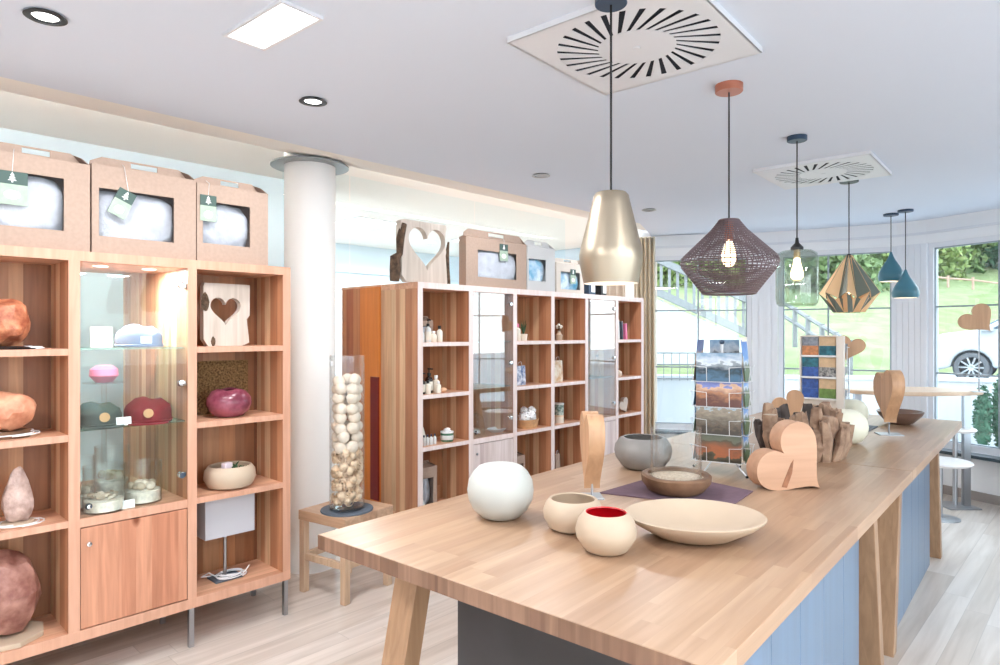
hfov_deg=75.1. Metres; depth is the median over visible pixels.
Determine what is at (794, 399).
heart
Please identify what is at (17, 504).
lamp
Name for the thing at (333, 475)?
wood curl
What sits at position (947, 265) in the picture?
tree
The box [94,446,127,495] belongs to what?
glass jar
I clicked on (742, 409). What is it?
postcard
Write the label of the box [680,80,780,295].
pendant lamp
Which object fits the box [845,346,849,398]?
rack
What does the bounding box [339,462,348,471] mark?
wood curl
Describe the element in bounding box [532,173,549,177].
recessed light
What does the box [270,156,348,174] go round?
trim
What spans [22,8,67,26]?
recessed light
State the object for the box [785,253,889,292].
tree
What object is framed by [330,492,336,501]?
wood curl
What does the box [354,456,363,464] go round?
wood curl
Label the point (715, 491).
cloth
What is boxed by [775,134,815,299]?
pendant lamp
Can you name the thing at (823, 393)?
booklet
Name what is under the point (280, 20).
recessed light
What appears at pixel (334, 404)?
ball
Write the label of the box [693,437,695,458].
postcard
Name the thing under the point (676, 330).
staircase
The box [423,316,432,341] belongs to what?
gift box
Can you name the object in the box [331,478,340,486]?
wood curl
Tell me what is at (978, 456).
trim
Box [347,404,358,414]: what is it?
ball
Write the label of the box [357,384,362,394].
ball
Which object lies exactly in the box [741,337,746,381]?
postcard
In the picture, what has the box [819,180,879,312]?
pendant lamp
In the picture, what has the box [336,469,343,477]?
wood curl
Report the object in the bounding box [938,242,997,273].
tree
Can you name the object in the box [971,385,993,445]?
shrub
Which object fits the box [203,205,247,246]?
pillow
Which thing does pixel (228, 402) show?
round vase
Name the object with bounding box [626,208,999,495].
wall
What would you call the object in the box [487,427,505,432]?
oval plate
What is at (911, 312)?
curtain
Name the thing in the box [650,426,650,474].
glass cylinder
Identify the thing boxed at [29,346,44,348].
power cable
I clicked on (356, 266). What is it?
wall
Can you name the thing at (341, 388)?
ball
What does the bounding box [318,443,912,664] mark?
table
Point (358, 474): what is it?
wood curl
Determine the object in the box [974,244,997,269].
tree
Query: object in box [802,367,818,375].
booklet
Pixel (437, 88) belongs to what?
ceiling
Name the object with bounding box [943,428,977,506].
seat
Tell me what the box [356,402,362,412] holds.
ball
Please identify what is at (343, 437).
ball
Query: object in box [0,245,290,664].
tall cabinet
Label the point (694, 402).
postcard
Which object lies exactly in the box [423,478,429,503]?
pillow
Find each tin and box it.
[555,402,563,414]
[555,415,563,423]
[584,284,594,294]
[595,285,606,294]
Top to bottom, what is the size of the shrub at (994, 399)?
1.172 m
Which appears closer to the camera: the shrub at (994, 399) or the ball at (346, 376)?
the ball at (346, 376)
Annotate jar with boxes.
[80,484,91,507]
[83,461,125,512]
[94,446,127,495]
[123,458,161,503]
[440,428,453,441]
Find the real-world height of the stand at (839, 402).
0.630 m
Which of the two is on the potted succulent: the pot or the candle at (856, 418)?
the pot
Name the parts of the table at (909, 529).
leg, panel, panel, panel, panel, panel, leg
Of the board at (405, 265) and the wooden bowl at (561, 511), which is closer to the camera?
the wooden bowl at (561, 511)
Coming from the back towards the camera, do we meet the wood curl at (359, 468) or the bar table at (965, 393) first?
the bar table at (965, 393)
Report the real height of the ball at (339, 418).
0.076 m
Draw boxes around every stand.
[82,381,124,383]
[799,335,844,411]
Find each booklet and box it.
[802,337,818,345]
[802,346,818,354]
[802,357,818,366]
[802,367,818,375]
[802,378,818,387]
[802,388,818,397]
[819,337,835,345]
[819,346,835,355]
[819,358,835,367]
[819,367,835,376]
[819,379,835,388]
[819,388,835,398]
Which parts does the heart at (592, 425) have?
plate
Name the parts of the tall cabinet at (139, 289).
shelf, panel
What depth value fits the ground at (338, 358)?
33.49 m
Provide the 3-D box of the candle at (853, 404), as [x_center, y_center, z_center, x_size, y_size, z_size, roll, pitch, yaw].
[2.501,0.563,4.617,0.210,0.174,0.210,0,0,43]
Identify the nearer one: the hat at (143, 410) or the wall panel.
the hat at (143, 410)
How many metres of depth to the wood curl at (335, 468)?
3.95 m
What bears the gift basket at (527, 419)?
on the shelving unit
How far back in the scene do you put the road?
14.81 m
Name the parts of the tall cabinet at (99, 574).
panel, shelf, shelf, shelf, knob, glass shelf, door, shelf, leg, leg, panel, shelf, shelf, shelf, leg, panel, leg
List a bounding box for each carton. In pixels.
[0,142,89,251]
[89,157,195,259]
[195,176,267,265]
[459,228,525,289]
[524,240,554,291]
[555,258,583,293]
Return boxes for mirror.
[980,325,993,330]
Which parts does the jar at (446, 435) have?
lid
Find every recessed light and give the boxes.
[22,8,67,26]
[223,0,323,50]
[299,96,326,106]
[336,216,395,228]
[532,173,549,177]
[642,208,655,211]
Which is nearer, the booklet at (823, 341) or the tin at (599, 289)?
the booklet at (823, 341)
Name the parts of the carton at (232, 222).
carry handle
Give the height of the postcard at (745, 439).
0.189 m
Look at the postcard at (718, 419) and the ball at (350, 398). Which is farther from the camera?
the ball at (350, 398)
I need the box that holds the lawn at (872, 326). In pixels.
[657,253,997,374]
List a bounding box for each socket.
[724,220,733,238]
[790,238,803,257]
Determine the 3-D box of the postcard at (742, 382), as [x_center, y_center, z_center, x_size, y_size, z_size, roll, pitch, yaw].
[1.126,0.236,2.987,0.010,0.200,0.145,0,0,30]
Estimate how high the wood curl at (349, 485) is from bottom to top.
0.057 m
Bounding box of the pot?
[521,334,527,340]
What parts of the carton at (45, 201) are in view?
carry handle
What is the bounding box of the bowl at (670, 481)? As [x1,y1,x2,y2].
[641,466,711,497]
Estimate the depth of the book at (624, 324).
6.85 m
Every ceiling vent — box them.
[507,0,762,94]
[753,150,891,189]
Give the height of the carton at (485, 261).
0.459 m
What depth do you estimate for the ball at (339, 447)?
3.93 m
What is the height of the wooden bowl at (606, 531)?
0.118 m
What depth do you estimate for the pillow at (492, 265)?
5.38 m
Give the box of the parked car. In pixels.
[938,319,997,377]
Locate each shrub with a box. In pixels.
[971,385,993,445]
[990,374,997,446]
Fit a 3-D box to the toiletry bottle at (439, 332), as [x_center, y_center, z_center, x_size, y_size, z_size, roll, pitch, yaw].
[-0.463,0.011,4.977,0.048,0.125,0.048,0,0,43]
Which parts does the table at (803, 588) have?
leg, panel, panel, panel, panel, panel, panel, leg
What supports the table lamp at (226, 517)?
on the tall cabinet at (99, 574)
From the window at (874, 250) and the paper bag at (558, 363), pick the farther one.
the window at (874, 250)
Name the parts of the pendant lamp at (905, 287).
lamp shade, cord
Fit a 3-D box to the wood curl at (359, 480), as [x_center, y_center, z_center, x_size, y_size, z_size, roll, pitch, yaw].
[-0.880,0.919,3.996,0.061,0.068,0.051,0,0,3]
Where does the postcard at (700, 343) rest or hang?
in the postcard rack at (721, 342)
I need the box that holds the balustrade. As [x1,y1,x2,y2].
[657,352,741,409]
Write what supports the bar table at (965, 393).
on the floor at (952, 617)
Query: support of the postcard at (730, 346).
in the postcard rack at (721, 342)
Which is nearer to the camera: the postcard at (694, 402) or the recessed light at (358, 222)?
the postcard at (694, 402)
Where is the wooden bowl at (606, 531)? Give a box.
[575,506,636,556]
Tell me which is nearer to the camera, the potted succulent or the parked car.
the potted succulent
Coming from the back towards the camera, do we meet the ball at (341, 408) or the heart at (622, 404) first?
the heart at (622, 404)
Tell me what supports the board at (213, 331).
on the tall cabinet at (99, 574)
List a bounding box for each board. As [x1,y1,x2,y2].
[197,360,247,414]
[200,283,249,345]
[389,219,449,283]
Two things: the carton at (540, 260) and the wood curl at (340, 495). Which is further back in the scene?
the carton at (540, 260)
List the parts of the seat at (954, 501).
post, seat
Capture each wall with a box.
[0,90,587,256]
[0,127,283,481]
[336,243,579,286]
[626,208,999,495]
[657,374,997,446]
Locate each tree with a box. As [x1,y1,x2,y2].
[657,261,736,286]
[700,257,808,287]
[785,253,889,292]
[862,245,976,284]
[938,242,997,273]
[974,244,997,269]
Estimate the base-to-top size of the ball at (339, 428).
0.075 m
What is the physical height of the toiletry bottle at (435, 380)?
0.130 m
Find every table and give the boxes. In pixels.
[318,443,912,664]
[666,412,961,657]
[845,387,982,509]
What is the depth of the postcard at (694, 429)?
3.03 m
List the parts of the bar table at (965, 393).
leg, foot plate, leg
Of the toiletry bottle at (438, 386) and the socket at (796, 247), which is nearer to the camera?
the socket at (796, 247)
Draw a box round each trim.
[0,77,646,230]
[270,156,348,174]
[655,222,999,248]
[655,429,999,462]
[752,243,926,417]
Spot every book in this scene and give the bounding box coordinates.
[619,321,622,338]
[623,323,626,338]
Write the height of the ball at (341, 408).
0.076 m
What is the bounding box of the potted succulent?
[521,321,527,340]
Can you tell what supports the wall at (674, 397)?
on the ground at (338, 358)
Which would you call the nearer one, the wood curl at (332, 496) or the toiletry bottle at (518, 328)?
the wood curl at (332, 496)
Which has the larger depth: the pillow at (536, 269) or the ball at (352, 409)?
the pillow at (536, 269)
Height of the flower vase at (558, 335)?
0.158 m
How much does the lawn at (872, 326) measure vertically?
9.825 m
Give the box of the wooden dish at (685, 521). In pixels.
[625,498,767,544]
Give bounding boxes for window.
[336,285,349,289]
[655,254,751,429]
[778,246,896,397]
[928,235,999,455]
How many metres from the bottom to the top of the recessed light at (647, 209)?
0.010 m
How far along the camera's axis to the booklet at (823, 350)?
4.53 m
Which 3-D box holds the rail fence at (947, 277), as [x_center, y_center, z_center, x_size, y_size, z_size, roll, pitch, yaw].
[21.488,-1.866,28.627,5.465,1.876,0.907,0,0,22]
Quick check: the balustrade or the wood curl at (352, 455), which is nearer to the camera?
the wood curl at (352, 455)
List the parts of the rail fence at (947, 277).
rail, rail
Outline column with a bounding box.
[284,152,335,573]
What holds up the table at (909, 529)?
on the floor at (952, 617)
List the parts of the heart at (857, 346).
rod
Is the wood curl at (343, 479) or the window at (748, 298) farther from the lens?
the window at (748, 298)
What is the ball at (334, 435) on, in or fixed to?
in the glass vase at (330, 362)
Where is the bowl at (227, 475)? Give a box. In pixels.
[203,461,255,489]
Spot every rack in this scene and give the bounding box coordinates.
[689,340,754,477]
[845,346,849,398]
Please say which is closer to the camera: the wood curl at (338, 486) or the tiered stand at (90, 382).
the tiered stand at (90, 382)
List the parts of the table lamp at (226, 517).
power cord, lamp shade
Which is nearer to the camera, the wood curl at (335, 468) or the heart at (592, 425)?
the heart at (592, 425)
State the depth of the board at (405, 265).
4.79 m
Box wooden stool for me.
[299,499,392,605]
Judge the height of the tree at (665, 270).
8.637 m
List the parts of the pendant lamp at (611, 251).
lamp shade, cord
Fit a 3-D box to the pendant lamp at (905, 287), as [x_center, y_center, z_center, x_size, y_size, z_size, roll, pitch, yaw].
[3.805,-0.738,6.100,0.230,0.825,0.230,0,0,43]
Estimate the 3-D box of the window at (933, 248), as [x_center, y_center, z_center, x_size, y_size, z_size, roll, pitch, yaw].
[4.552,0.120,6.325,0.080,2.060,0.706,0,0,-25]
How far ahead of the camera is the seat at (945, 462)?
5.54 m
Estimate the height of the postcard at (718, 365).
0.130 m
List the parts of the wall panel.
panel, orange panel, red panel, panel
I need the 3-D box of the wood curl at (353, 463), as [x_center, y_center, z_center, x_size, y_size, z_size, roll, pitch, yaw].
[-0.893,0.810,3.970,0.043,0.060,0.049,0,0,-1]
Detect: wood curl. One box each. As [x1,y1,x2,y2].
[330,470,336,477]
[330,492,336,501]
[331,464,339,473]
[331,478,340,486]
[332,454,338,463]
[333,498,342,506]
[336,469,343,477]
[336,482,341,490]
[337,454,346,463]
[337,492,345,500]
[338,477,346,487]
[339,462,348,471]
[342,449,349,457]
[342,496,350,504]
[343,481,352,489]
[345,490,355,499]
[346,466,353,475]
[347,452,355,460]
[347,474,356,483]
[350,460,357,469]
[353,494,361,501]
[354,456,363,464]
[354,471,362,478]
[354,477,361,486]
[354,486,362,493]
[355,462,362,471]
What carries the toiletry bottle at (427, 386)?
on the shelving unit
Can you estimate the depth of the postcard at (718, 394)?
2.96 m
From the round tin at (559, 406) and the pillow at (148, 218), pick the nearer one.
the pillow at (148, 218)
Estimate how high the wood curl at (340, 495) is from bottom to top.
0.060 m
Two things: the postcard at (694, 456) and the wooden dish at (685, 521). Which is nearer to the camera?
the wooden dish at (685, 521)
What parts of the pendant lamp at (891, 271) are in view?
lamp shade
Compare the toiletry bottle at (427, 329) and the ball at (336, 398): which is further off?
the toiletry bottle at (427, 329)
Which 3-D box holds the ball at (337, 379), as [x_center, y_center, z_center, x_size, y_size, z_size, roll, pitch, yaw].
[-0.986,0.297,3.976,0.076,0.076,0.075,0,0,-20]
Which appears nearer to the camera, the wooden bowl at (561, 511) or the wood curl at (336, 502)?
the wooden bowl at (561, 511)
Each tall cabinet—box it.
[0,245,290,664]
[80,269,249,592]
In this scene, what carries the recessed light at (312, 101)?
in the ceiling
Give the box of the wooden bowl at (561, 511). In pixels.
[543,492,600,533]
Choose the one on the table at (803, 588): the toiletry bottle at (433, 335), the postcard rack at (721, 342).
the postcard rack at (721, 342)
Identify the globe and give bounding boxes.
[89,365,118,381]
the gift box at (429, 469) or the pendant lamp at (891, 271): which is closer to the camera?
the gift box at (429, 469)
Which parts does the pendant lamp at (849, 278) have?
cord, lamp shade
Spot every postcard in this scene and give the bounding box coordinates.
[693,340,703,379]
[693,383,695,404]
[693,410,695,431]
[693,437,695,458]
[696,353,741,381]
[696,381,741,407]
[696,406,741,435]
[696,433,741,463]
[710,340,739,352]
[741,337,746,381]
[741,340,750,381]
[742,372,750,407]
[742,382,744,406]
[742,398,750,435]
[742,409,744,434]
[742,425,749,463]
[742,437,744,462]
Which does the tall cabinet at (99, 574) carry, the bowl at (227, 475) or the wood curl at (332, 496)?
the bowl at (227, 475)
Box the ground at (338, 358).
[336,356,341,375]
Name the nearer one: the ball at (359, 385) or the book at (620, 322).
the ball at (359, 385)
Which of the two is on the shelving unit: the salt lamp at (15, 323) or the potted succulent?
the potted succulent
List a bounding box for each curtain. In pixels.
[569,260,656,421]
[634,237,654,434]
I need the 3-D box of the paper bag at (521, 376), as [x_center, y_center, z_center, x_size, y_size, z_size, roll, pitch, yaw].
[0.158,0.357,5.684,0.069,0.206,0.131,0,0,43]
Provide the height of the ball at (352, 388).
0.075 m
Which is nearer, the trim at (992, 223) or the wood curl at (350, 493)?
the wood curl at (350, 493)
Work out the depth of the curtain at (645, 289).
7.51 m
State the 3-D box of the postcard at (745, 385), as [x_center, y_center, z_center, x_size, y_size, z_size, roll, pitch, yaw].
[1.126,0.243,2.976,0.021,0.189,0.135,0,0,30]
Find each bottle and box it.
[425,319,430,341]
[425,368,432,392]
[425,380,430,393]
[431,331,436,341]
[433,375,438,392]
[436,326,442,341]
[436,381,440,392]
[517,324,520,340]
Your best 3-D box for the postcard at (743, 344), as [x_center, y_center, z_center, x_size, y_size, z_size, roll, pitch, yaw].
[1.126,0.129,2.976,0.021,0.189,0.135,0,0,30]
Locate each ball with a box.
[331,432,338,441]
[332,375,344,385]
[332,393,344,403]
[332,403,336,413]
[334,383,346,394]
[334,414,346,423]
[334,423,346,434]
[334,442,345,453]
[335,403,346,413]
[337,431,349,442]
[343,373,350,383]
[346,394,358,403]
[346,441,358,452]
[347,383,358,393]
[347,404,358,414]
[347,422,358,433]
[348,373,360,384]
[348,412,360,422]
[350,431,362,442]
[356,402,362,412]
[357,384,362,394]
[358,421,362,430]
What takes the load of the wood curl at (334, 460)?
in the glass vase at (330, 362)
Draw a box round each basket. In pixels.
[517,406,538,428]
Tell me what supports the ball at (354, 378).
in the glass vase at (330, 362)
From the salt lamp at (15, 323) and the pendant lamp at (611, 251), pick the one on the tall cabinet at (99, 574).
the salt lamp at (15, 323)
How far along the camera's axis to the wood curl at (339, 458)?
3.94 m
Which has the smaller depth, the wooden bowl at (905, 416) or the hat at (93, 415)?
the hat at (93, 415)
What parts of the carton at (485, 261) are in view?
carry handle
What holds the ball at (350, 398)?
in the glass vase at (330, 362)
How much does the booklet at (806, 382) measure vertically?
0.066 m
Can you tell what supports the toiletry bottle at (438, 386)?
on the shelving unit
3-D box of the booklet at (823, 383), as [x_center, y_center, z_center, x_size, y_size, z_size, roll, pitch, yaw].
[2.286,0.359,4.537,0.106,0.066,0.009,0,0,40]
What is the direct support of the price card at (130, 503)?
on the tall cabinet at (99, 574)
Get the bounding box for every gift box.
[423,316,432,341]
[423,460,436,504]
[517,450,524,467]
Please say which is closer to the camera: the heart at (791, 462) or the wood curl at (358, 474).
the heart at (791, 462)
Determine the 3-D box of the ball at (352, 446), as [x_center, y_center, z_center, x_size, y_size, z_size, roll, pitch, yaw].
[-0.902,0.699,3.968,0.075,0.076,0.075,0,0,-44]
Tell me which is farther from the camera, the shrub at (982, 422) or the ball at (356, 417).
the shrub at (982, 422)
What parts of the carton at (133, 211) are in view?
carry handle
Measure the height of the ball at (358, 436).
0.076 m
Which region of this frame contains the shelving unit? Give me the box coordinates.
[381,282,643,513]
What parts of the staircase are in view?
handrail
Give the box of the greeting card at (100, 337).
[90,327,112,347]
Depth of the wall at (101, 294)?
4.66 m
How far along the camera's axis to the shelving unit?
5.54 m
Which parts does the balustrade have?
rail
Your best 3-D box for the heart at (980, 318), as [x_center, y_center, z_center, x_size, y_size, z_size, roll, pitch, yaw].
[4.155,0.133,5.697,0.236,0.773,0.100,0,0,28]
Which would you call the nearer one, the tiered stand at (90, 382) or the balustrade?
the tiered stand at (90, 382)
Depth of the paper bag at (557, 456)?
6.04 m
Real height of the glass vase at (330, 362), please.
0.942 m
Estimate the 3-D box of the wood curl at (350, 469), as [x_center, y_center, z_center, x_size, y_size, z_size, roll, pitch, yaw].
[-0.910,0.839,3.949,0.052,0.064,0.052,0,0,-7]
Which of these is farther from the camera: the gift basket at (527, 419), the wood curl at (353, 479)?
the gift basket at (527, 419)
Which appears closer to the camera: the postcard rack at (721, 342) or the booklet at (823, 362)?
the postcard rack at (721, 342)
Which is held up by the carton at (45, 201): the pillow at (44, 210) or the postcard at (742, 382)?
the pillow at (44, 210)
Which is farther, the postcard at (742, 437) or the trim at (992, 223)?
the trim at (992, 223)
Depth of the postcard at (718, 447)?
2.96 m
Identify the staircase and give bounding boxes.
[657,262,744,363]
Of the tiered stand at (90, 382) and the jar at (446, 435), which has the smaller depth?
the tiered stand at (90, 382)
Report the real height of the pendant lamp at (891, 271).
0.655 m
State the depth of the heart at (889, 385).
4.09 m
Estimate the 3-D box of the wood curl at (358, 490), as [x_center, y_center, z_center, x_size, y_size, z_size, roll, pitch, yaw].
[-0.873,0.974,4.005,0.060,0.060,0.056,0,0,-18]
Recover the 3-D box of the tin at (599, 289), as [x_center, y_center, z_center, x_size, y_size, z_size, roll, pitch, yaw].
[0.992,-0.445,6.521,0.128,0.152,0.108,0,0,43]
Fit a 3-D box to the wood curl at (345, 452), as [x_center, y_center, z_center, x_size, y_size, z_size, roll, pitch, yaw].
[-0.936,0.734,3.941,0.046,0.058,0.057,0,0,-35]
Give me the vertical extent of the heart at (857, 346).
0.629 m
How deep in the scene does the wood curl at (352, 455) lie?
3.95 m
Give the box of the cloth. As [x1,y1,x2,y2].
[600,480,752,503]
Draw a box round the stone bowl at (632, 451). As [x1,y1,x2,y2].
[614,434,671,470]
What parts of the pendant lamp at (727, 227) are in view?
cord, bulb, lamp shade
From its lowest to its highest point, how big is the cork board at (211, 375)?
0.300 m
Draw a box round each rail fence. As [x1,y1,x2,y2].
[785,302,852,374]
[938,275,997,289]
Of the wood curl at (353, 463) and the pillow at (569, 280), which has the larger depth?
the pillow at (569, 280)
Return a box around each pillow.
[0,176,62,230]
[99,191,171,241]
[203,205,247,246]
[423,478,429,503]
[478,251,515,279]
[529,259,543,280]
[561,272,577,289]
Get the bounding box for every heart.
[580,411,604,499]
[618,397,627,411]
[746,419,819,490]
[772,390,803,416]
[842,335,865,398]
[873,370,904,435]
[957,303,990,392]
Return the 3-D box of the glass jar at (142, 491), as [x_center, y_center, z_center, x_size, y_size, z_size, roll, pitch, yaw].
[-1.785,0.745,3.250,0.171,0.201,0.171,0,0,43]
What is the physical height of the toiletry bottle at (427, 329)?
0.171 m
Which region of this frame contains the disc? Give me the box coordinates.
[320,502,372,516]
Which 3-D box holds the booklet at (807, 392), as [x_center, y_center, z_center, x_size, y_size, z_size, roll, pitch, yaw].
[2.200,0.426,4.609,0.106,0.066,0.009,0,0,40]
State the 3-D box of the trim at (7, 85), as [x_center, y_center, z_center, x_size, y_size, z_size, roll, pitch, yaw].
[-0.817,-1.200,4.695,0.360,0.100,10.900,0,0,43]
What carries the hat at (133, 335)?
on the tall cabinet at (99, 574)
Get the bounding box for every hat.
[80,402,123,429]
[113,324,163,346]
[123,396,172,425]
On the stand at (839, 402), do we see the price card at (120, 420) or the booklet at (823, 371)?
the booklet at (823, 371)
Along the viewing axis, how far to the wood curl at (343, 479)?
3.94 m
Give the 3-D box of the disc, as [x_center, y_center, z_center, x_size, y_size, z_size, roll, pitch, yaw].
[-0.944,1.089,4.011,0.320,0.011,0.320,0,0,43]
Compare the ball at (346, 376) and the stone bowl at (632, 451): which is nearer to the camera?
the stone bowl at (632, 451)
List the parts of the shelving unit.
panel, panel, shelf, shelf, shelf, shelf, door, panel, shelf, shelf, shelf, panel, shelf, shelf, shelf, shelf, door, shelf, shelf, shelf, panel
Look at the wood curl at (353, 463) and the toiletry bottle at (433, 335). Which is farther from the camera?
the toiletry bottle at (433, 335)
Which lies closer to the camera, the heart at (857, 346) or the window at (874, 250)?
the heart at (857, 346)
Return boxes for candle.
[842,409,868,443]
[845,399,868,418]
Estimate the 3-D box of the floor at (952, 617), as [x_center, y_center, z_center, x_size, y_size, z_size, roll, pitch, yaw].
[-0.113,1.640,4.029,11.100,0.080,10.900,0,0,43]
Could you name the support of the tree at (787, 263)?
on the lawn at (872, 326)
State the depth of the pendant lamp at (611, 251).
2.16 m
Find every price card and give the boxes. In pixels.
[116,416,130,424]
[121,499,134,509]
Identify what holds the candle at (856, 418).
on the table at (909, 529)
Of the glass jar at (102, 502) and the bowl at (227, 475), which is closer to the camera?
the glass jar at (102, 502)
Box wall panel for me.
[342,285,475,501]
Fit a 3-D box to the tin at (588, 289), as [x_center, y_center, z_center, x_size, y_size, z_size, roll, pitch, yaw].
[0.856,-0.455,6.378,0.128,0.172,0.118,0,0,43]
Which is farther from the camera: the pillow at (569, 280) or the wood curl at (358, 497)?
the pillow at (569, 280)
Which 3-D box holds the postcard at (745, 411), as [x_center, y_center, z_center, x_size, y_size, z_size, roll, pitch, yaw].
[1.126,0.368,2.976,0.021,0.189,0.135,0,0,30]
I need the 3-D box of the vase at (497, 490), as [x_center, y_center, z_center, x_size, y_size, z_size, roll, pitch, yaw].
[0.002,0.558,2.290,0.234,0.183,0.234,0,0,43]
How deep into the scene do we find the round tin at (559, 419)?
6.04 m
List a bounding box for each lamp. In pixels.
[0,299,34,349]
[0,391,39,439]
[0,466,44,528]
[0,549,43,651]
[197,493,254,583]
[579,0,642,284]
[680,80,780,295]
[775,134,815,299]
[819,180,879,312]
[878,213,902,281]
[891,209,919,297]
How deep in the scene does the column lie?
4.32 m
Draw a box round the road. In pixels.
[938,374,997,377]
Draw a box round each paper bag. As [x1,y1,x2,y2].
[517,362,525,385]
[555,357,562,381]
[555,451,559,468]
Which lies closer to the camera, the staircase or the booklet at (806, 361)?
the booklet at (806, 361)
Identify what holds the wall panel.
on the floor at (952, 617)
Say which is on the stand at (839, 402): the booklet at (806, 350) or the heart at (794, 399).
the booklet at (806, 350)
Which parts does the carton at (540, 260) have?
carry handle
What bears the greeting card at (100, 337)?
on the tall cabinet at (99, 574)
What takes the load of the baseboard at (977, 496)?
attached to the wall at (985, 475)
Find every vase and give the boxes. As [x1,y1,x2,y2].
[205,387,251,417]
[329,356,364,506]
[467,461,533,520]
[555,324,562,339]
[593,352,600,375]
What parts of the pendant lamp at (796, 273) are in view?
cord, bulb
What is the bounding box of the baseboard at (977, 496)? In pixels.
[943,485,999,505]
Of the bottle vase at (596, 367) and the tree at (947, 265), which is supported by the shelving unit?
the bottle vase at (596, 367)
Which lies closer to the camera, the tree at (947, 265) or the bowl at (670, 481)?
the bowl at (670, 481)
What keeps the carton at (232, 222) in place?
on the tall cabinet at (99, 574)
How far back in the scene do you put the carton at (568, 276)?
6.08 m
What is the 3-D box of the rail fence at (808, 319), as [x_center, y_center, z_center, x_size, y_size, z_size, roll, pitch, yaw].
[6.769,0.150,14.004,0.130,1.800,2.170,0,0,-14]
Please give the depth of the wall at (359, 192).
6.04 m
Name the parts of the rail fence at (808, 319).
rail, rail, post, rail, rail, post, rail, post, rail, post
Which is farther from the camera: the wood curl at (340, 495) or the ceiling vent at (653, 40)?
the wood curl at (340, 495)
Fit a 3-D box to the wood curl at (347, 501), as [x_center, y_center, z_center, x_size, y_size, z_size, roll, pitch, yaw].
[-0.931,1.017,3.944,0.052,0.062,0.066,0,0,8]
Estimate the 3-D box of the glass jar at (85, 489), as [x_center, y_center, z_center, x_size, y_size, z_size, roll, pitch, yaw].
[-2.017,0.720,3.136,0.107,0.251,0.107,0,0,43]
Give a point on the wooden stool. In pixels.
(313, 514)
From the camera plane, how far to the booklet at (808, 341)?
4.61 m
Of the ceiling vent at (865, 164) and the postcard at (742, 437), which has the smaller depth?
the postcard at (742, 437)
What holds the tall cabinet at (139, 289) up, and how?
on the floor at (952, 617)
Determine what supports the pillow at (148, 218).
on the carton at (133, 211)
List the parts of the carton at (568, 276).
carry handle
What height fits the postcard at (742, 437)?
0.200 m
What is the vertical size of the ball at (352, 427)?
0.076 m
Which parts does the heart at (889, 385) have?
plate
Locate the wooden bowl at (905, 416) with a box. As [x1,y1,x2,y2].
[876,409,924,424]
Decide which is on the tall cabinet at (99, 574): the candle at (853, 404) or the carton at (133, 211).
the carton at (133, 211)
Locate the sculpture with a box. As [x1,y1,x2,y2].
[753,401,854,462]
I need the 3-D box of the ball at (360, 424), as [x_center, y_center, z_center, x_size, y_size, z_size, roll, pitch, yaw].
[-0.891,0.579,4.039,0.076,0.076,0.075,0,0,-42]
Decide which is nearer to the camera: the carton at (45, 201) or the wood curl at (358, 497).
the carton at (45, 201)
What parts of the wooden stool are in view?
leg, leg, seat, leg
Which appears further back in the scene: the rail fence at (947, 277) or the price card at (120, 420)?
the rail fence at (947, 277)
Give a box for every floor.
[5,464,999,664]
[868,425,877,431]
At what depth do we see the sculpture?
3.28 m
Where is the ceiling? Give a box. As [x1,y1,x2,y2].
[0,0,999,236]
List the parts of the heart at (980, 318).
rod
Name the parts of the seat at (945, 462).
post, seat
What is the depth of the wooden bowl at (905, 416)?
4.52 m
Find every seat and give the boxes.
[939,456,973,522]
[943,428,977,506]
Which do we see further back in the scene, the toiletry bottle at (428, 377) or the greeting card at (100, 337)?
the toiletry bottle at (428, 377)
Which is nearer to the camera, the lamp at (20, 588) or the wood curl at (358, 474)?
the lamp at (20, 588)

